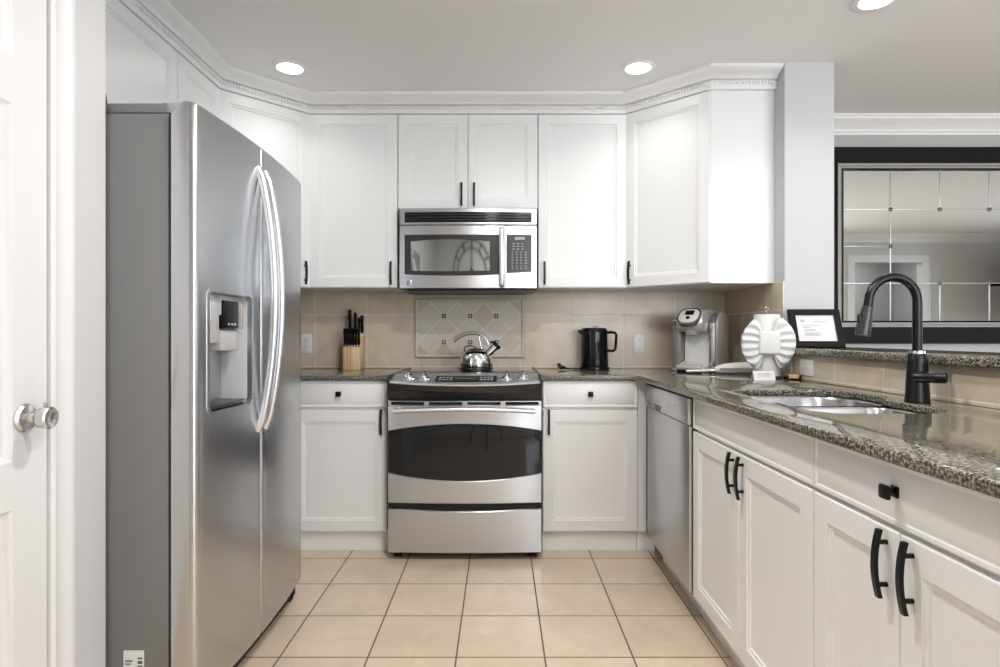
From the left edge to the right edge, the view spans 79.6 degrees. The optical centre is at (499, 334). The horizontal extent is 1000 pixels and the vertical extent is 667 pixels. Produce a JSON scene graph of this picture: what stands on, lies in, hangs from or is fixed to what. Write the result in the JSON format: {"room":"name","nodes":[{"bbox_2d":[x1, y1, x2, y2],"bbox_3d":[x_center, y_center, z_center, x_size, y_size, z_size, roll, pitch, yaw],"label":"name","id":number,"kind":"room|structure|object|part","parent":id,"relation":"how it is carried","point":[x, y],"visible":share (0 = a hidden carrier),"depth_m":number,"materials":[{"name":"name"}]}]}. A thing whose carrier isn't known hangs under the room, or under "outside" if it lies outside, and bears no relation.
{"room":"kitchen","nodes":[
{"label":"kitchen","id":0,"kind":"room"},
{"bbox_2d":[76,0,104,666],"bbox_3d":[-1.420,-0.110,0.536,0.640,2.450,2.273,0,0,0],"label":"wall","id":1,"kind":"structure","parent":0,"point":[90,14],"depth_m":1.61,"materials":[{"name":"grey paint"}]},
{"bbox_2d":[0,0,75,666],"bbox_3d":[-1.085,0.060,1.066,0.100,2.110,0.928,0,0,0],"label":"door","id":2,"kind":"structure","parent":1,"relation":"attached to","point":[38,37],"depth_m":1.42,"materials":[{"name":"white paint"}]},
{"bbox_3d":[-1.067,0.192,1.386,0.064,0.066,0.066,0,0,0],"label":"knob","id":3,"kind":"part","parent":2,"relation":"part of","materials":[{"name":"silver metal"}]},
{"bbox_3d":[-1.089,0.060,1.066,0.021,2.110,0.928,0,0,0],"label":"casing","id":4,"kind":"part","parent":2,"relation":"part of","materials":[{"name":"white paint"}]},
{"bbox_2d":[237,515,737,666],"bbox_3d":[2.580,1.145,0.805,8.840,0.060,6.010,0,0,0],"label":"floor","id":5,"kind":"structure","parent":0,"point":[347,608],"depth_m":2.38,"materials":[{"name":"beige tile"}]},
{"bbox_2d":[105,101,300,666],"bbox_3d":[-1.237,0.230,2.129,0.952,1.770,0.898,0,0,0],"label":"refrigerator","id":6,"kind":"object","parent":5,"relation":"on","point":[203,224],"visible":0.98,"depth_m":1.69,"materials":[{"name":"grey metal"}]},
{"bbox_3d":[-0.876,0.196,1.885,0.091,1.702,0.410,0,0,0],"label":"freezer door","id":7,"kind":"part","parent":6,"relation":"part of","materials":[{"name":"metal"}]},
{"bbox_3d":[-0.899,0.018,1.905,0.083,0.065,0.126,0,0,0],"label":"dispenser spout","id":8,"kind":"part","parent":6,"relation":"part of","materials":[{"name":"grey plastic"}]},
{"bbox_3d":[-0.804,-0.122,2.061,0.086,0.915,0.022,0,0,0],"label":"handle","id":9,"kind":"part","parent":6,"relation":"part of","materials":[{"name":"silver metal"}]},
{"bbox_3d":[-0.803,-0.122,2.123,0.086,0.915,0.022,0,0,0],"label":"handle","id":10,"kind":"part","parent":6,"relation":"part of","materials":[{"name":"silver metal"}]},
{"bbox_3d":[-0.875,0.196,2.336,0.091,1.702,0.484,0,0,0],"label":"fridge door","id":11,"kind":"part","parent":6,"relation":"part of","materials":[{"name":"metal"}]},
{"bbox_2d":[301,380,389,549],"bbox_3d":[-0.824,0.674,3.371,0.496,0.882,0.648,0,0,0],"label":"base cabinet","id":12,"kind":"object","parent":5,"relation":"on","point":[345,505],"visible":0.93,"depth_m":3.08,"materials":[{"name":"white paint"}]},
{"bbox_3d":[-0.824,0.305,3.085,0.491,0.139,0.020,0,0,0],"label":"drawer","id":13,"kind":"part","parent":12,"relation":"part of","materials":[{"name":"white paint"}]},
{"bbox_3d":[-0.824,0.699,3.085,0.491,0.619,0.020,0,0,0],"label":"door","id":14,"kind":"part","parent":12,"relation":"part of","materials":[{"name":"white paint"}]},
{"bbox_2d":[301,368,405,379],"bbox_3d":[-1.149,0.220,3.376,1.180,0.025,0.651,0,0,0],"label":"countertop","id":15,"kind":"structure","parent":12,"relation":"on","point":[306,373],"depth_m":3.20,"materials":[{"name":"stone"}]},
{"bbox_2d":[343,333,364,369],"bbox_3d":[-0.874,0.100,3.590,0.100,0.215,0.130,0,0,0],"label":"knife block","id":16,"kind":"object","parent":15,"relation":"on","point":[353,357],"visible":0.8,"depth_m":3.52,"materials":[{"name":"brown wood"}]},
{"bbox_2d":[343,328,345,346],"bbox_3d":[-0.915,0.040,3.544,0.016,0.159,0.033,0,0,0],"label":"knife","id":17,"kind":"object","parent":16,"relation":"in","point":[344,329],"visible":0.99,"depth_m":3.53,"materials":[{"name":"black plastic"}]},
{"bbox_2d":[346,328,348,346],"bbox_3d":[-0.899,0.040,3.544,0.016,0.159,0.033,0,0,0],"label":"knife","id":18,"kind":"object","parent":16,"relation":"in","point":[347,329],"visible":0.99,"depth_m":3.53,"materials":[{"name":"black plastic"}]},
{"bbox_2d":[348,309,351,327],"bbox_3d":[-0.904,-0.053,3.620,0.018,0.201,0.040,0,0,0],"label":"knife","id":19,"kind":"object","parent":16,"relation":"in","point":[349,310],"visible":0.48,"depth_m":3.61,"materials":[{"name":"black plastic"}]},
{"bbox_2d":[349,328,351,346],"bbox_3d":[-0.882,0.040,3.544,0.016,0.159,0.033,0,0,0],"label":"knife","id":20,"kind":"object","parent":16,"relation":"in","point":[350,329],"visible":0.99,"depth_m":3.54,"materials":[{"name":"black plastic"}]},
{"bbox_2d":[352,328,354,346],"bbox_3d":[-0.866,0.040,3.544,0.016,0.159,0.033,0,0,0],"label":"knife","id":21,"kind":"object","parent":16,"relation":"in","point":[353,333],"visible":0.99,"depth_m":3.54,"materials":[{"name":"black plastic"}]},
{"bbox_2d":[354,312,356,328],"bbox_3d":[-0.871,-0.044,3.621,0.018,0.183,0.038,0,0,0],"label":"knife","id":22,"kind":"object","parent":16,"relation":"in","point":[355,313],"visible":0.49,"depth_m":3.61,"materials":[{"name":"black plastic"}]},
{"bbox_2d":[354,328,357,346],"bbox_3d":[-0.849,0.040,3.544,0.016,0.159,0.033,0,0,0],"label":"knife","id":23,"kind":"object","parent":16,"relation":"in","point":[355,329],"visible":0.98,"depth_m":3.53,"materials":[{"name":"black plastic"}]},
{"bbox_2d":[357,328,359,346],"bbox_3d":[-0.833,0.040,3.544,0.016,0.159,0.033,0,0,0],"label":"knife","id":24,"kind":"object","parent":16,"relation":"in","point":[358,329],"visible":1,"depth_m":3.53,"materials":[{"name":"black plastic"}]},
{"bbox_2d":[357,318,360,332],"bbox_3d":[-0.850,-0.028,3.627,0.018,0.151,0.035,0,0,0],"label":"knife","id":25,"kind":"object","parent":16,"relation":"in","point":[358,319],"visible":0.6,"depth_m":3.61,"materials":[{"name":"black plastic"}]},
{"bbox_2d":[360,315,363,333],"bbox_3d":[-0.831,-0.035,3.621,0.018,0.166,0.040,0,0,0],"label":"knife","id":26,"kind":"object","parent":16,"relation":"in","point":[361,316],"visible":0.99,"depth_m":3.61,"materials":[{"name":"black plastic"}]},
{"bbox_3d":[-0.607,0.446,3.061,0.011,0.130,0.029,0,0,0],"label":"handle","id":27,"kind":"part","parent":12,"relation":"part of","materials":[{"name":"black metal"}]},
{"bbox_2d":[387,367,541,556],"bbox_3d":[-0.174,0.648,3.296,0.763,0.934,0.807,0,0,0],"label":"range","id":28,"kind":"object","parent":5,"relation":"on","point":[464,447],"visible":1,"depth_m":2.96,"materials":[{"name":"silver metal"}]},
{"bbox_3d":[-0.457,0.205,3.008,0.054,0.034,0.054,0,29,0],"label":"knob","id":29,"kind":"part","parent":28,"relation":"part of","materials":[{"name":"silver metal"}]},
{"bbox_3d":[-0.378,0.207,2.999,0.054,0.034,0.054,0,29,0],"label":"knob","id":30,"kind":"part","parent":28,"relation":"part of","materials":[{"name":"silver metal"}]},
{"bbox_3d":[-0.174,0.971,2.984,0.757,0.216,0.052,0,0,0],"label":"storage drawer","id":31,"kind":"part","parent":28,"relation":"part of","materials":[{"name":"metal"}]},
{"bbox_3d":[-0.174,0.222,3.329,0.763,0.043,0.742,0,0,0],"label":"trim","id":32,"kind":"part","parent":28,"relation":"part of","materials":[{"name":"silver metal"}]},
{"bbox_3d":[-0.174,0.580,2.983,0.757,0.506,0.062,0,0,0],"label":"oven door","id":33,"kind":"part","parent":28,"relation":"part of","materials":[{"name":"metal"}]},
{"bbox_3d":[-0.174,0.368,2.930,0.694,0.034,0.075,0,0,0],"label":"oven handle","id":34,"kind":"part","parent":28,"relation":"part of","materials":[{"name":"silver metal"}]},
{"bbox_3d":[-0.174,0.582,2.983,0.757,0.281,0.053,0,0,0],"label":"oven glass","id":35,"kind":"part","parent":28,"relation":"part of","materials":[{"name":"grey glass"}]},
{"bbox_3d":[-0.174,0.226,3.022,0.743,0.050,0.241,0,0,0],"label":"control panel","id":36,"kind":"part","parent":28,"relation":"part of","materials":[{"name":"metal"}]},
{"bbox_2d":[398,368,536,372],"bbox_3d":[-0.174,0.211,3.420,0.757,0.016,0.556,0,0,0],"label":"cooktop","id":37,"kind":"object","parent":28,"relation":"in","point":[412,370],"depth_m":3.40,"materials":[{"name":"black glass"}]},
{"bbox_2d":[453,331,500,370],"bbox_3d":[-0.128,0.091,3.414,0.216,0.224,0.202,0,0,-43],"label":"kettle","id":38,"kind":"object","parent":28,"relation":"on","point":[474,359],"visible":1,"depth_m":3.36,"materials":[{"name":"silver metal"}]},
{"bbox_3d":[-0.051,0.090,3.415,0.083,0.081,0.044,0,0,0],"label":"spout","id":39,"kind":"part","parent":38,"relation":"part of","materials":[{"name":"silver metal"}]},
{"bbox_3d":[0.034,0.207,3.000,0.054,0.034,0.054,0,29,0],"label":"knob","id":40,"kind":"part","parent":28,"relation":"part of","materials":[{"name":"silver metal"}]},
{"bbox_3d":[0.117,0.205,3.009,0.054,0.034,0.054,0,29,0],"label":"knob","id":41,"kind":"part","parent":28,"relation":"part of","materials":[{"name":"silver metal"}]},
{"bbox_2d":[541,380,637,549],"bbox_3d":[0.462,0.674,3.371,0.490,0.882,0.648,0,0,0],"label":"base cabinet","id":42,"kind":"object","parent":5,"relation":"on","point":[589,428],"visible":0.99,"depth_m":3.08,"materials":[{"name":"white paint"}]},
{"bbox_3d":[0.249,0.446,3.061,0.011,0.130,0.029,0,0,0],"label":"handle","id":43,"kind":"part","parent":42,"relation":"part of","materials":[{"name":"black metal"}]},
{"bbox_3d":[0.464,0.305,3.085,0.486,0.139,0.020,0,0,0],"label":"drawer","id":44,"kind":"part","parent":42,"relation":"part of","materials":[{"name":"white paint"}]},
{"bbox_3d":[0.464,0.699,3.085,0.486,0.619,0.020,0,0,0],"label":"door","id":45,"kind":"part","parent":42,"relation":"part of","materials":[{"name":"white paint"}]},
{"bbox_2d":[637,381,653,549],"bbox_3d":[0.755,0.674,3.389,0.090,0.882,0.612,0,0,0],"label":"cabinet filler","id":46,"kind":"object","parent":5,"relation":"on","point":[644,542],"visible":0.29,"depth_m":3.08,"materials":[{"name":"white paint"}]},
{"bbox_3d":[0.731,0.621,3.389,0.042,0.778,0.612,0,0,0],"label":"panel","id":47,"kind":"part","parent":46,"relation":"part of","materials":[{"name":"white paint"}]},
{"bbox_2d":[646,384,709,625],"bbox_3d":[1.024,0.679,2.625,0.615,0.872,0.656,0,0,0],"label":"dishwasher","id":48,"kind":"object","parent":5,"relation":"on","point":[670,429],"visible":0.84,"depth_m":2.52,"materials":[{"name":"silver metal"}]},
{"bbox_3d":[0.738,0.670,2.625,0.028,0.639,0.654,0,0,0],"label":"door","id":49,"kind":"part","parent":48,"relation":"part of","materials":[{"name":"metal"}]},
{"bbox_2d":[693,396,921,666],"bbox_3d":[1.046,0.674,1.849,0.678,0.882,0.874,0,0,0],"label":"base cabinet","id":50,"kind":"object","parent":5,"relation":"on","point":[754,488],"visible":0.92,"depth_m":1.74,"materials":[{"name":"white paint"}]},
{"bbox_3d":[0.745,0.681,2.068,0.020,0.629,0.435,0,0,0],"label":"door","id":51,"kind":"part","parent":50,"relation":"part of","materials":[{"name":"white paint"}]},
{"bbox_3d":[0.721,0.434,1.885,0.029,0.130,0.011,0,0,0],"label":"handle","id":52,"kind":"part","parent":50,"relation":"part of","materials":[{"name":"black metal"}]},
{"bbox_3d":[0.721,0.434,1.813,0.029,0.130,0.011,0,0,0],"label":"handle","id":53,"kind":"part","parent":50,"relation":"part of","materials":[{"name":"black metal"}]},
{"bbox_3d":[0.745,0.681,1.630,0.020,0.629,0.435,0,0,0],"label":"door","id":54,"kind":"part","parent":50,"relation":"part of","materials":[{"name":"white paint"}]},
{"bbox_2d":[814,438,999,666],"bbox_3d":[1.046,0.674,1.104,0.678,0.882,0.606,0,0,0],"label":"base cabinet","id":55,"kind":"object","parent":5,"relation":"on","point":[907,561],"visible":0.99,"depth_m":1.10,"materials":[{"name":"white paint"}]},
{"bbox_3d":[0.745,0.681,1.256,0.020,0.629,0.301,0,0,0],"label":"door","id":56,"kind":"part","parent":55,"relation":"part of","materials":[{"name":"white paint"}]},
{"bbox_3d":[0.721,0.434,1.140,0.029,0.130,0.011,0,0,0],"label":"handle","id":57,"kind":"part","parent":55,"relation":"part of","materials":[{"name":"black metal"}]},
{"bbox_3d":[0.723,0.292,1.116,0.026,0.027,0.027,0,0,0],"label":"knob","id":58,"kind":"part","parent":55,"relation":"part of","materials":[{"name":"black metal"}]},
{"bbox_3d":[0.721,0.434,1.068,0.029,0.130,0.011,0,0,0],"label":"handle","id":59,"kind":"part","parent":55,"relation":"part of","materials":[{"name":"black metal"}]},
{"bbox_3d":[0.745,0.296,1.104,0.020,0.121,0.605,0,0,0],"label":"drawer","id":60,"kind":"part","parent":55,"relation":"part of","materials":[{"name":"white paint"}]},
{"bbox_3d":[0.745,0.681,0.952,0.020,0.629,0.301,0,0,0],"label":"door","id":61,"kind":"part","parent":55,"relation":"part of","materials":[{"name":"white paint"}]},
{"bbox_2d":[168,0,999,112],"bbox_3d":[2.580,-1.365,0.805,8.840,0.060,6.010,0,0,0],"label":"ceiling","id":62,"kind":"structure","parent":0,"point":[905,56],"depth_m":2.72,"materials":[{"name":"white paint"}]},
{"bbox_2d":[271,60,307,75],"bbox_3d":[-1.050,-1.331,3.000,0.176,0.006,0.176,0,0,0],"label":"recessed light","id":63,"kind":"object","parent":62,"relation":"in","point":[286,67],"visible":1,"depth_m":2.99,"materials":[{"name":"white paint"}]},
{"bbox_2d":[620,60,655,75],"bbox_3d":[0.690,-1.331,3.000,0.176,0.006,0.176,0,0,0],"label":"recessed light","id":64,"kind":"object","parent":62,"relation":"in","point":[636,67],"visible":1,"depth_m":2.99,"materials":[{"name":"white paint"}]},
{"bbox_2d":[851,0,898,11],"bbox_3d":[1.500,-1.331,2.390,0.176,0.006,0.176,0,0,0],"label":"recessed light","id":65,"kind":"object","parent":62,"relation":"in","point":[864,5],"visible":1,"depth_m":2.42,"materials":[{"name":"white paint"}]},
{"bbox_2d":[646,136,999,514],"bbox_3d":[2.580,-0.110,3.760,8.840,2.450,0.100,0,0,0],"label":"wall","id":66,"kind":"structure","parent":0,"point":[839,141],"depth_m":3.71,"materials":[{"name":"grey paint"}]},
{"bbox_2d":[220,89,322,291],"bbox_3d":[-1.403,-0.797,3.365,0.674,1.071,0.689,0,0,0],"label":"upper cabinet","id":67,"kind":"object","parent":66,"relation":"attached to","point":[283,133],"visible":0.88,"depth_m":3.26,"materials":[{"name":"white paint"}]},
{"bbox_3d":[-1.080,-0.345,3.336,0.029,0.130,0.011,0,0,45],"label":"handle","id":68,"kind":"part","parent":67,"relation":"part of","materials":[{"name":"black metal"}]},
{"bbox_2d":[310,115,404,291],"bbox_3d":[-0.824,-0.797,3.521,0.496,1.071,0.363,0,0,0],"label":"upper cabinet","id":69,"kind":"object","parent":66,"relation":"attached to","point":[355,213],"visible":0.98,"depth_m":3.38,"materials":[{"name":"white paint"}]},
{"bbox_3d":[-0.610,-0.345,3.354,0.011,0.130,0.029,0,0,0],"label":"handle","id":70,"kind":"part","parent":69,"relation":"part of","materials":[{"name":"black metal"}]},
{"bbox_2d":[398,115,537,210],"bbox_3d":[-0.180,-1.018,3.521,0.784,0.630,0.363,0,0,0],"label":"upper cabinet","id":71,"kind":"object","parent":66,"relation":"attached to","point":[445,161],"visible":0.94,"depth_m":3.37,"materials":[{"name":"white paint"}]},
{"bbox_3d":[-0.377,-0.972,3.378,0.390,0.530,0.020,0,0,0],"label":"door","id":72,"kind":"part","parent":71,"relation":"part of","materials":[{"name":"white paint"}]},
{"bbox_3d":[-0.215,-0.786,3.354,0.011,0.130,0.029,0,0,0],"label":"handle","id":73,"kind":"part","parent":71,"relation":"part of","materials":[{"name":"black metal"}]},
{"bbox_2d":[400,208,536,294],"bbox_3d":[-0.176,-0.470,3.476,0.756,0.457,0.458,0,0,0],"label":"microwave","id":74,"kind":"object","parent":71,"relation":"attached to","point":[444,251],"visible":1,"depth_m":3.30,"materials":[{"name":"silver metal"}]},
{"bbox_3d":[-0.263,-0.428,3.317,0.582,0.348,0.046,0,0,0],"label":"door","id":75,"kind":"part","parent":74,"relation":"part of","materials":[{"name":"metal"}]},
{"bbox_3d":[-0.176,-0.651,3.317,0.756,0.092,0.046,0,0,0],"label":"vent panel","id":76,"kind":"part","parent":74,"relation":"part of","materials":[{"name":"metal"}]},
{"bbox_3d":[0.010,-0.426,3.272,0.029,0.334,0.050,0,0,0],"label":"handle","id":77,"kind":"part","parent":74,"relation":"part of","materials":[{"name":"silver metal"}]},
{"bbox_3d":[0.116,-0.428,3.319,0.172,0.348,0.041,0,0,0],"label":"keypad panel","id":78,"kind":"part","parent":74,"relation":"part of","materials":[{"name":"metal"}]},
{"bbox_3d":[-0.145,-0.786,3.354,0.011,0.130,0.029,0,0,0],"label":"handle","id":79,"kind":"part","parent":71,"relation":"part of","materials":[{"name":"black metal"}]},
{"bbox_3d":[0.017,-0.972,3.378,0.390,0.530,0.020,0,0,0],"label":"door","id":80,"kind":"part","parent":71,"relation":"part of","materials":[{"name":"white paint"}]},
{"bbox_2d":[301,292,724,367],"bbox_3d":[-0.172,-0.028,3.706,3.133,0.468,0.008,0,0,0],"label":"backsplash","id":81,"kind":"structure","parent":66,"relation":"attached to","point":[553,320],"depth_m":3.70,"materials":[{"name":"beige tile"}]},
{"bbox_2d":[301,334,311,352],"bbox_3d":[-1.195,0.055,3.697,0.070,0.115,0.009,0,0,0],"label":"outlet","id":82,"kind":"object","parent":81,"relation":"attached to","point":[306,339],"visible":0.89,"depth_m":3.69,"materials":[{"name":"white plastic"}]},
{"bbox_2d":[303,338,308,349],"bbox_3d":[-1.195,0.055,3.695,0.035,0.075,0.003,0,0,0],"label":"socket","id":83,"kind":"object","parent":82,"relation":"attached to","point":[305,340],"depth_m":3.69,"materials":[{"name":"white plastic"}]},
{"bbox_2d":[414,298,524,357],"bbox_3d":[-0.186,-0.041,3.695,0.683,0.372,0.023,0,0,0],"label":"tile panel","id":84,"kind":"object","parent":81,"relation":"attached to","point":[437,321],"visible":0.93,"depth_m":3.69,"materials":[{"name":"beige tile"}]},
{"bbox_2d":[634,334,644,352],"bbox_3d":[0.860,0.055,3.697,0.070,0.115,0.009,0,0,0],"label":"outlet","id":85,"kind":"object","parent":81,"relation":"attached to","point":[639,339],"visible":1,"depth_m":3.69,"materials":[{"name":"white plastic"}]},
{"bbox_2d":[637,338,641,349],"bbox_3d":[0.860,0.055,3.695,0.035,0.075,0.003,0,0,0],"label":"socket","id":86,"kind":"object","parent":85,"relation":"attached to","point":[639,340],"depth_m":3.69,"materials":[{"name":"white plastic"}]},
{"bbox_2d":[535,115,625,291],"bbox_3d":[0.464,-0.797,3.521,0.498,1.071,0.363,0,0,0],"label":"upper cabinet","id":87,"kind":"object","parent":66,"relation":"attached to","point":[581,225],"visible":0.98,"depth_m":3.38,"materials":[{"name":"white paint"}]},
{"bbox_3d":[0.249,-0.345,3.354,0.011,0.130,0.029,0,0,0],"label":"handle","id":88,"kind":"part","parent":87,"relation":"part of","materials":[{"name":"black metal"}]},
{"bbox_2d":[618,91,773,291],"bbox_3d":[1.049,-0.797,3.375,0.690,1.071,0.670,0,0,0],"label":"upper cabinet","id":89,"kind":"object","parent":66,"relation":"attached to","point":[700,167],"visible":0.98,"depth_m":3.07,"materials":[{"name":"white paint"}]},
{"bbox_3d":[0.718,-0.345,3.340,0.011,0.130,0.029,0,0,43],"label":"handle","id":90,"kind":"part","parent":89,"relation":"part of","materials":[{"name":"black metal"}]},
{"bbox_3d":[0.888,-0.751,3.212,0.486,0.972,0.020,0,0,43],"label":"door","id":91,"kind":"part","parent":89,"relation":"part of","materials":[{"name":"white paint"}]},
{"bbox_2d":[834,147,999,343],"bbox_3d":[3.350,-0.548,3.691,2.776,1.207,0.037,0,0,0],"label":"wall mirror","id":92,"kind":"object","parent":66,"relation":"attached to","point":[930,216],"visible":0.98,"depth_m":3.70,"materials":[{"name":"black mirror"}]},
{"bbox_2d":[834,113,999,135],"bbox_3d":[4.268,-1.282,1.555,5.262,0.104,4.308,0,0,0],"label":"trim","id":93,"kind":"structure","parent":66,"relation":"attached to","point":[845,124],"depth_m":3.66,"materials":[{"name":"white paint"}]},
{"bbox_2d":[774,62,999,409],"bbox_3d":[1.516,-0.110,1.900,0.242,2.450,3.620,0,0,0],"label":"wall","id":94,"kind":"structure","parent":0,"point":[804,92],"depth_m":2.94,"materials":[{"name":"grey paint"}]},
{"bbox_2d":[118,0,783,114],"bbox_3d":[-0.029,-1.287,2.539,2.843,0.094,1.738,0,0,0],"label":"trim","id":95,"kind":"structure","parent":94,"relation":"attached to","point":[160,16],"depth_m":3.23,"materials":[{"name":"white paint"}]},
{"bbox_2d":[725,281,784,375],"bbox_3d":[1.391,-0.028,3.321,0.008,0.468,0.761,0,0,0],"label":"backsplash","id":96,"kind":"structure","parent":94,"relation":"attached to","point":[741,306],"depth_m":3.38,"materials":[{"name":"beige tile"}]},
{"bbox_2d":[783,355,999,408],"bbox_3d":[1.391,0.151,1.524,0.008,0.112,2.829,0,0,0],"label":"backsplash","id":97,"kind":"structure","parent":94,"relation":"attached to","point":[965,385],"depth_m":2.09,"materials":[{"name":"beige tile"}]},
{"bbox_2d":[780,358,791,373],"bbox_3d":[1.382,0.148,2.900,0.009,0.075,0.115,0,0,0],"label":"outlet","id":98,"kind":"object","parent":97,"relation":"attached to","point":[787,368],"visible":0.6,"depth_m":2.88,"materials":[{"name":"white plastic"}]},
{"bbox_2d":[800,359,813,376],"bbox_3d":[1.382,0.148,2.705,0.008,0.075,0.118,0,0,0],"label":"outlet","id":99,"kind":"object","parent":97,"relation":"attached to","point":[806,365],"visible":1,"depth_m":2.69,"materials":[{"name":"white plastic"}]},
{"bbox_2d":[794,347,999,368],"bbox_3d":[1.538,0.077,1.514,0.365,0.033,2.848,0,0,0],"label":"bar","id":100,"kind":"object","parent":94,"relation":"on","point":[991,360],"visible":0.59,"depth_m":2.06,"materials":[{"name":"beige stone"}]},
{"bbox_2d":[787,309,845,347],"bbox_3d":[1.493,-0.029,2.849,0.236,0.186,0.112,0,0,4],"label":"framed notice","id":101,"kind":"object","parent":100,"relation":"on","point":[812,328],"visible":0.96,"depth_m":2.83,"materials":[{"name":"black plastic"}]},
{"bbox_3d":[-1.790,-0.110,2.635,0.100,2.450,2.150,0,0,0],"label":"wall","id":102,"kind":"structure","parent":0,"visible":0},
{"bbox_2d":[105,0,176,102],"bbox_3d":[-1.558,-1.024,2.155,0.353,0.618,0.936,0,0,0],"label":"upper cabinet","id":103,"kind":"object","parent":102,"relation":"attached to","point":[140,66],"visible":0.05,"depth_m":2.32,"materials":[{"name":"white paint"}]},
{"bbox_2d":[177,52,219,117],"bbox_3d":[-1.563,-0.797,2.827,0.363,1.071,0.400,0,0,0],"label":"upper cabinet","id":104,"kind":"object","parent":102,"relation":"attached to","point":[192,85],"visible":0.09,"depth_m":2.79,"materials":[{"name":"white paint"}]},
{"bbox_3d":[1.046,0.674,0.474,0.678,0.882,0.644,0,0,0],"label":"base cabinet","id":105,"kind":"object","parent":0,"visible":0},
{"bbox_2d":[535,368,999,498],"bbox_3d":[0.799,0.220,1.925,1.174,0.025,3.551,0,0,0],"label":"countertop","id":106,"kind":"structure","parent":105,"relation":"on","point":[958,444],"depth_m":1.47,"materials":[{"name":"stone"}]},
{"bbox_2d":[557,326,617,369],"bbox_3d":[0.519,0.076,3.580,0.368,0.261,0.180,0,0,0],"label":"electric kettle","id":107,"kind":"object","parent":106,"relation":"on","point":[594,341],"visible":1,"depth_m":3.51,"materials":[{"name":"black plastic"}]},
{"bbox_3d":[0.667,0.041,3.580,0.070,0.129,0.022,0,0,0],"label":"handle","id":108,"kind":"part","parent":107,"relation":"part of","materials":[{"name":"black plastic"}]},
{"bbox_2d":[671,308,728,372],"bbox_3d":[1.117,0.029,3.405,0.255,0.355,0.317,0,0,40],"label":"coffee maker","id":109,"kind":"object","parent":106,"relation":"on","point":[700,336],"visible":0.94,"depth_m":3.35,"materials":[{"name":"white plastic"}]},
{"bbox_3d":[1.060,0.057,3.491,0.056,0.300,0.190,0,0,40],"label":"tank lid","id":110,"kind":"part","parent":109,"relation":"part of","materials":[{"name":"plastic"}]},
{"bbox_3d":[1.063,0.065,3.495,0.052,0.255,0.170,0,0,40],"label":"water tank","id":111,"kind":"part","parent":109,"relation":"part of","materials":[{"name":"grey"}]},
{"bbox_2d":[676,364,703,369],"bbox_3d":[1.076,0.180,3.344,0.150,0.030,0.140,0,0,40],"label":"drip tray","id":112,"kind":"object","parent":109,"relation":"on","point":[679,366],"depth_m":3.30,"materials":[{"name":"grey plastic"}]},
{"bbox_3d":[1.238,0.039,3.383,0.042,0.337,0.194,0,0,40],"label":"panel","id":113,"kind":"part","parent":109,"relation":"part of","materials":[{"name":"grey plastic"}]},
{"bbox_2d":[686,362,753,373],"bbox_3d":[1.183,0.174,3.160,0.395,0.063,0.074,0,0,4],"label":"appliance","id":114,"kind":"object","parent":106,"relation":"on","point":[735,367],"visible":0.83,"depth_m":3.13,"materials":[{"name":"white plastic"}]},
{"bbox_2d":[751,371,775,379],"bbox_3d":[1.205,0.186,2.745,0.094,0.041,0.044,0,0,6],"label":"tent card","id":115,"kind":"object","parent":106,"relation":"on","point":[756,375],"visible":1,"depth_m":2.73,"materials":[{"name":"white paper"}]},
{"bbox_2d":[750,306,783,378],"bbox_3d":[1.272,0.035,2.860,0.152,0.344,0.152,0,0,0],"label":"paper towel holder","id":116,"kind":"object","parent":106,"relation":"on","point":[776,377],"visible":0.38,"depth_m":2.83,"materials":[{"name":"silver metal"}]},
{"bbox_2d":[754,314,779,375],"bbox_3d":[1.272,0.050,2.860,0.117,0.291,0.117,0,0,0],"label":"paper towel roll","id":117,"kind":"object","parent":116,"relation":"on","point":[767,321],"visible":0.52,"depth_m":2.81,"materials":[{"name":"white paper"}]},
{"bbox_2d":[741,318,795,368],"bbox_3d":[1.266,0.040,2.845,0.235,0.238,0.164,0,0,16],"label":"bow","id":118,"kind":"object","parent":117,"relation":"attached to","point":[780,342],"visible":1,"depth_m":2.77,"materials":[{"name":"white fabric"}]},
{"bbox_2d":[783,374,800,379],"bbox_3d":[1.345,0.195,2.760,0.064,0.024,0.040,0,0,0],"label":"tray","id":119,"kind":"object","parent":106,"relation":"on","point":[787,376],"visible":1,"depth_m":2.74,"materials":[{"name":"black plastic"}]},
{"bbox_2d":[752,396,918,413],"bbox_3d":[1.063,0.325,1.921,0.442,0.184,0.695,0,0,0],"label":"sink","id":120,"kind":"object","parent":106,"relation":"in","point":[819,404],"visible":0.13,"depth_m":2.12,"materials":[{"name":"metal"}]},
{"bbox_3d":[1.063,0.325,2.111,0.442,0.184,0.315,0,0,0],"label":"bowl","id":121,"kind":"part","parent":120,"relation":"part of","materials":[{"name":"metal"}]},
{"bbox_3d":[1.043,0.310,1.753,0.400,0.154,0.360,0,0,0],"label":"bowl","id":122,"kind":"part","parent":120,"relation":"part of","materials":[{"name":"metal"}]},
{"bbox_2d":[855,273,947,403],"bbox_3d":[1.204,0.009,1.808,0.238,0.396,0.114,0,0,0],"label":"faucet","id":123,"kind":"object","parent":106,"relation":"on","point":[918,380],"visible":1,"depth_m":1.82,"materials":[{"name":"black metal"}]},
{"bbox_3d":[1.197,-0.068,1.830,0.178,0.241,0.027,0,0,0],"label":"spout","id":124,"kind":"part","parent":123,"relation":"part of","materials":[{"name":"black metal"}]},
{"bbox_3d":[1.281,0.127,1.786,0.087,0.034,0.034,0,0,37],"label":"lever","id":125,"kind":"part","parent":123,"relation":"part of","materials":[{"name":"black metal"}]}
]}

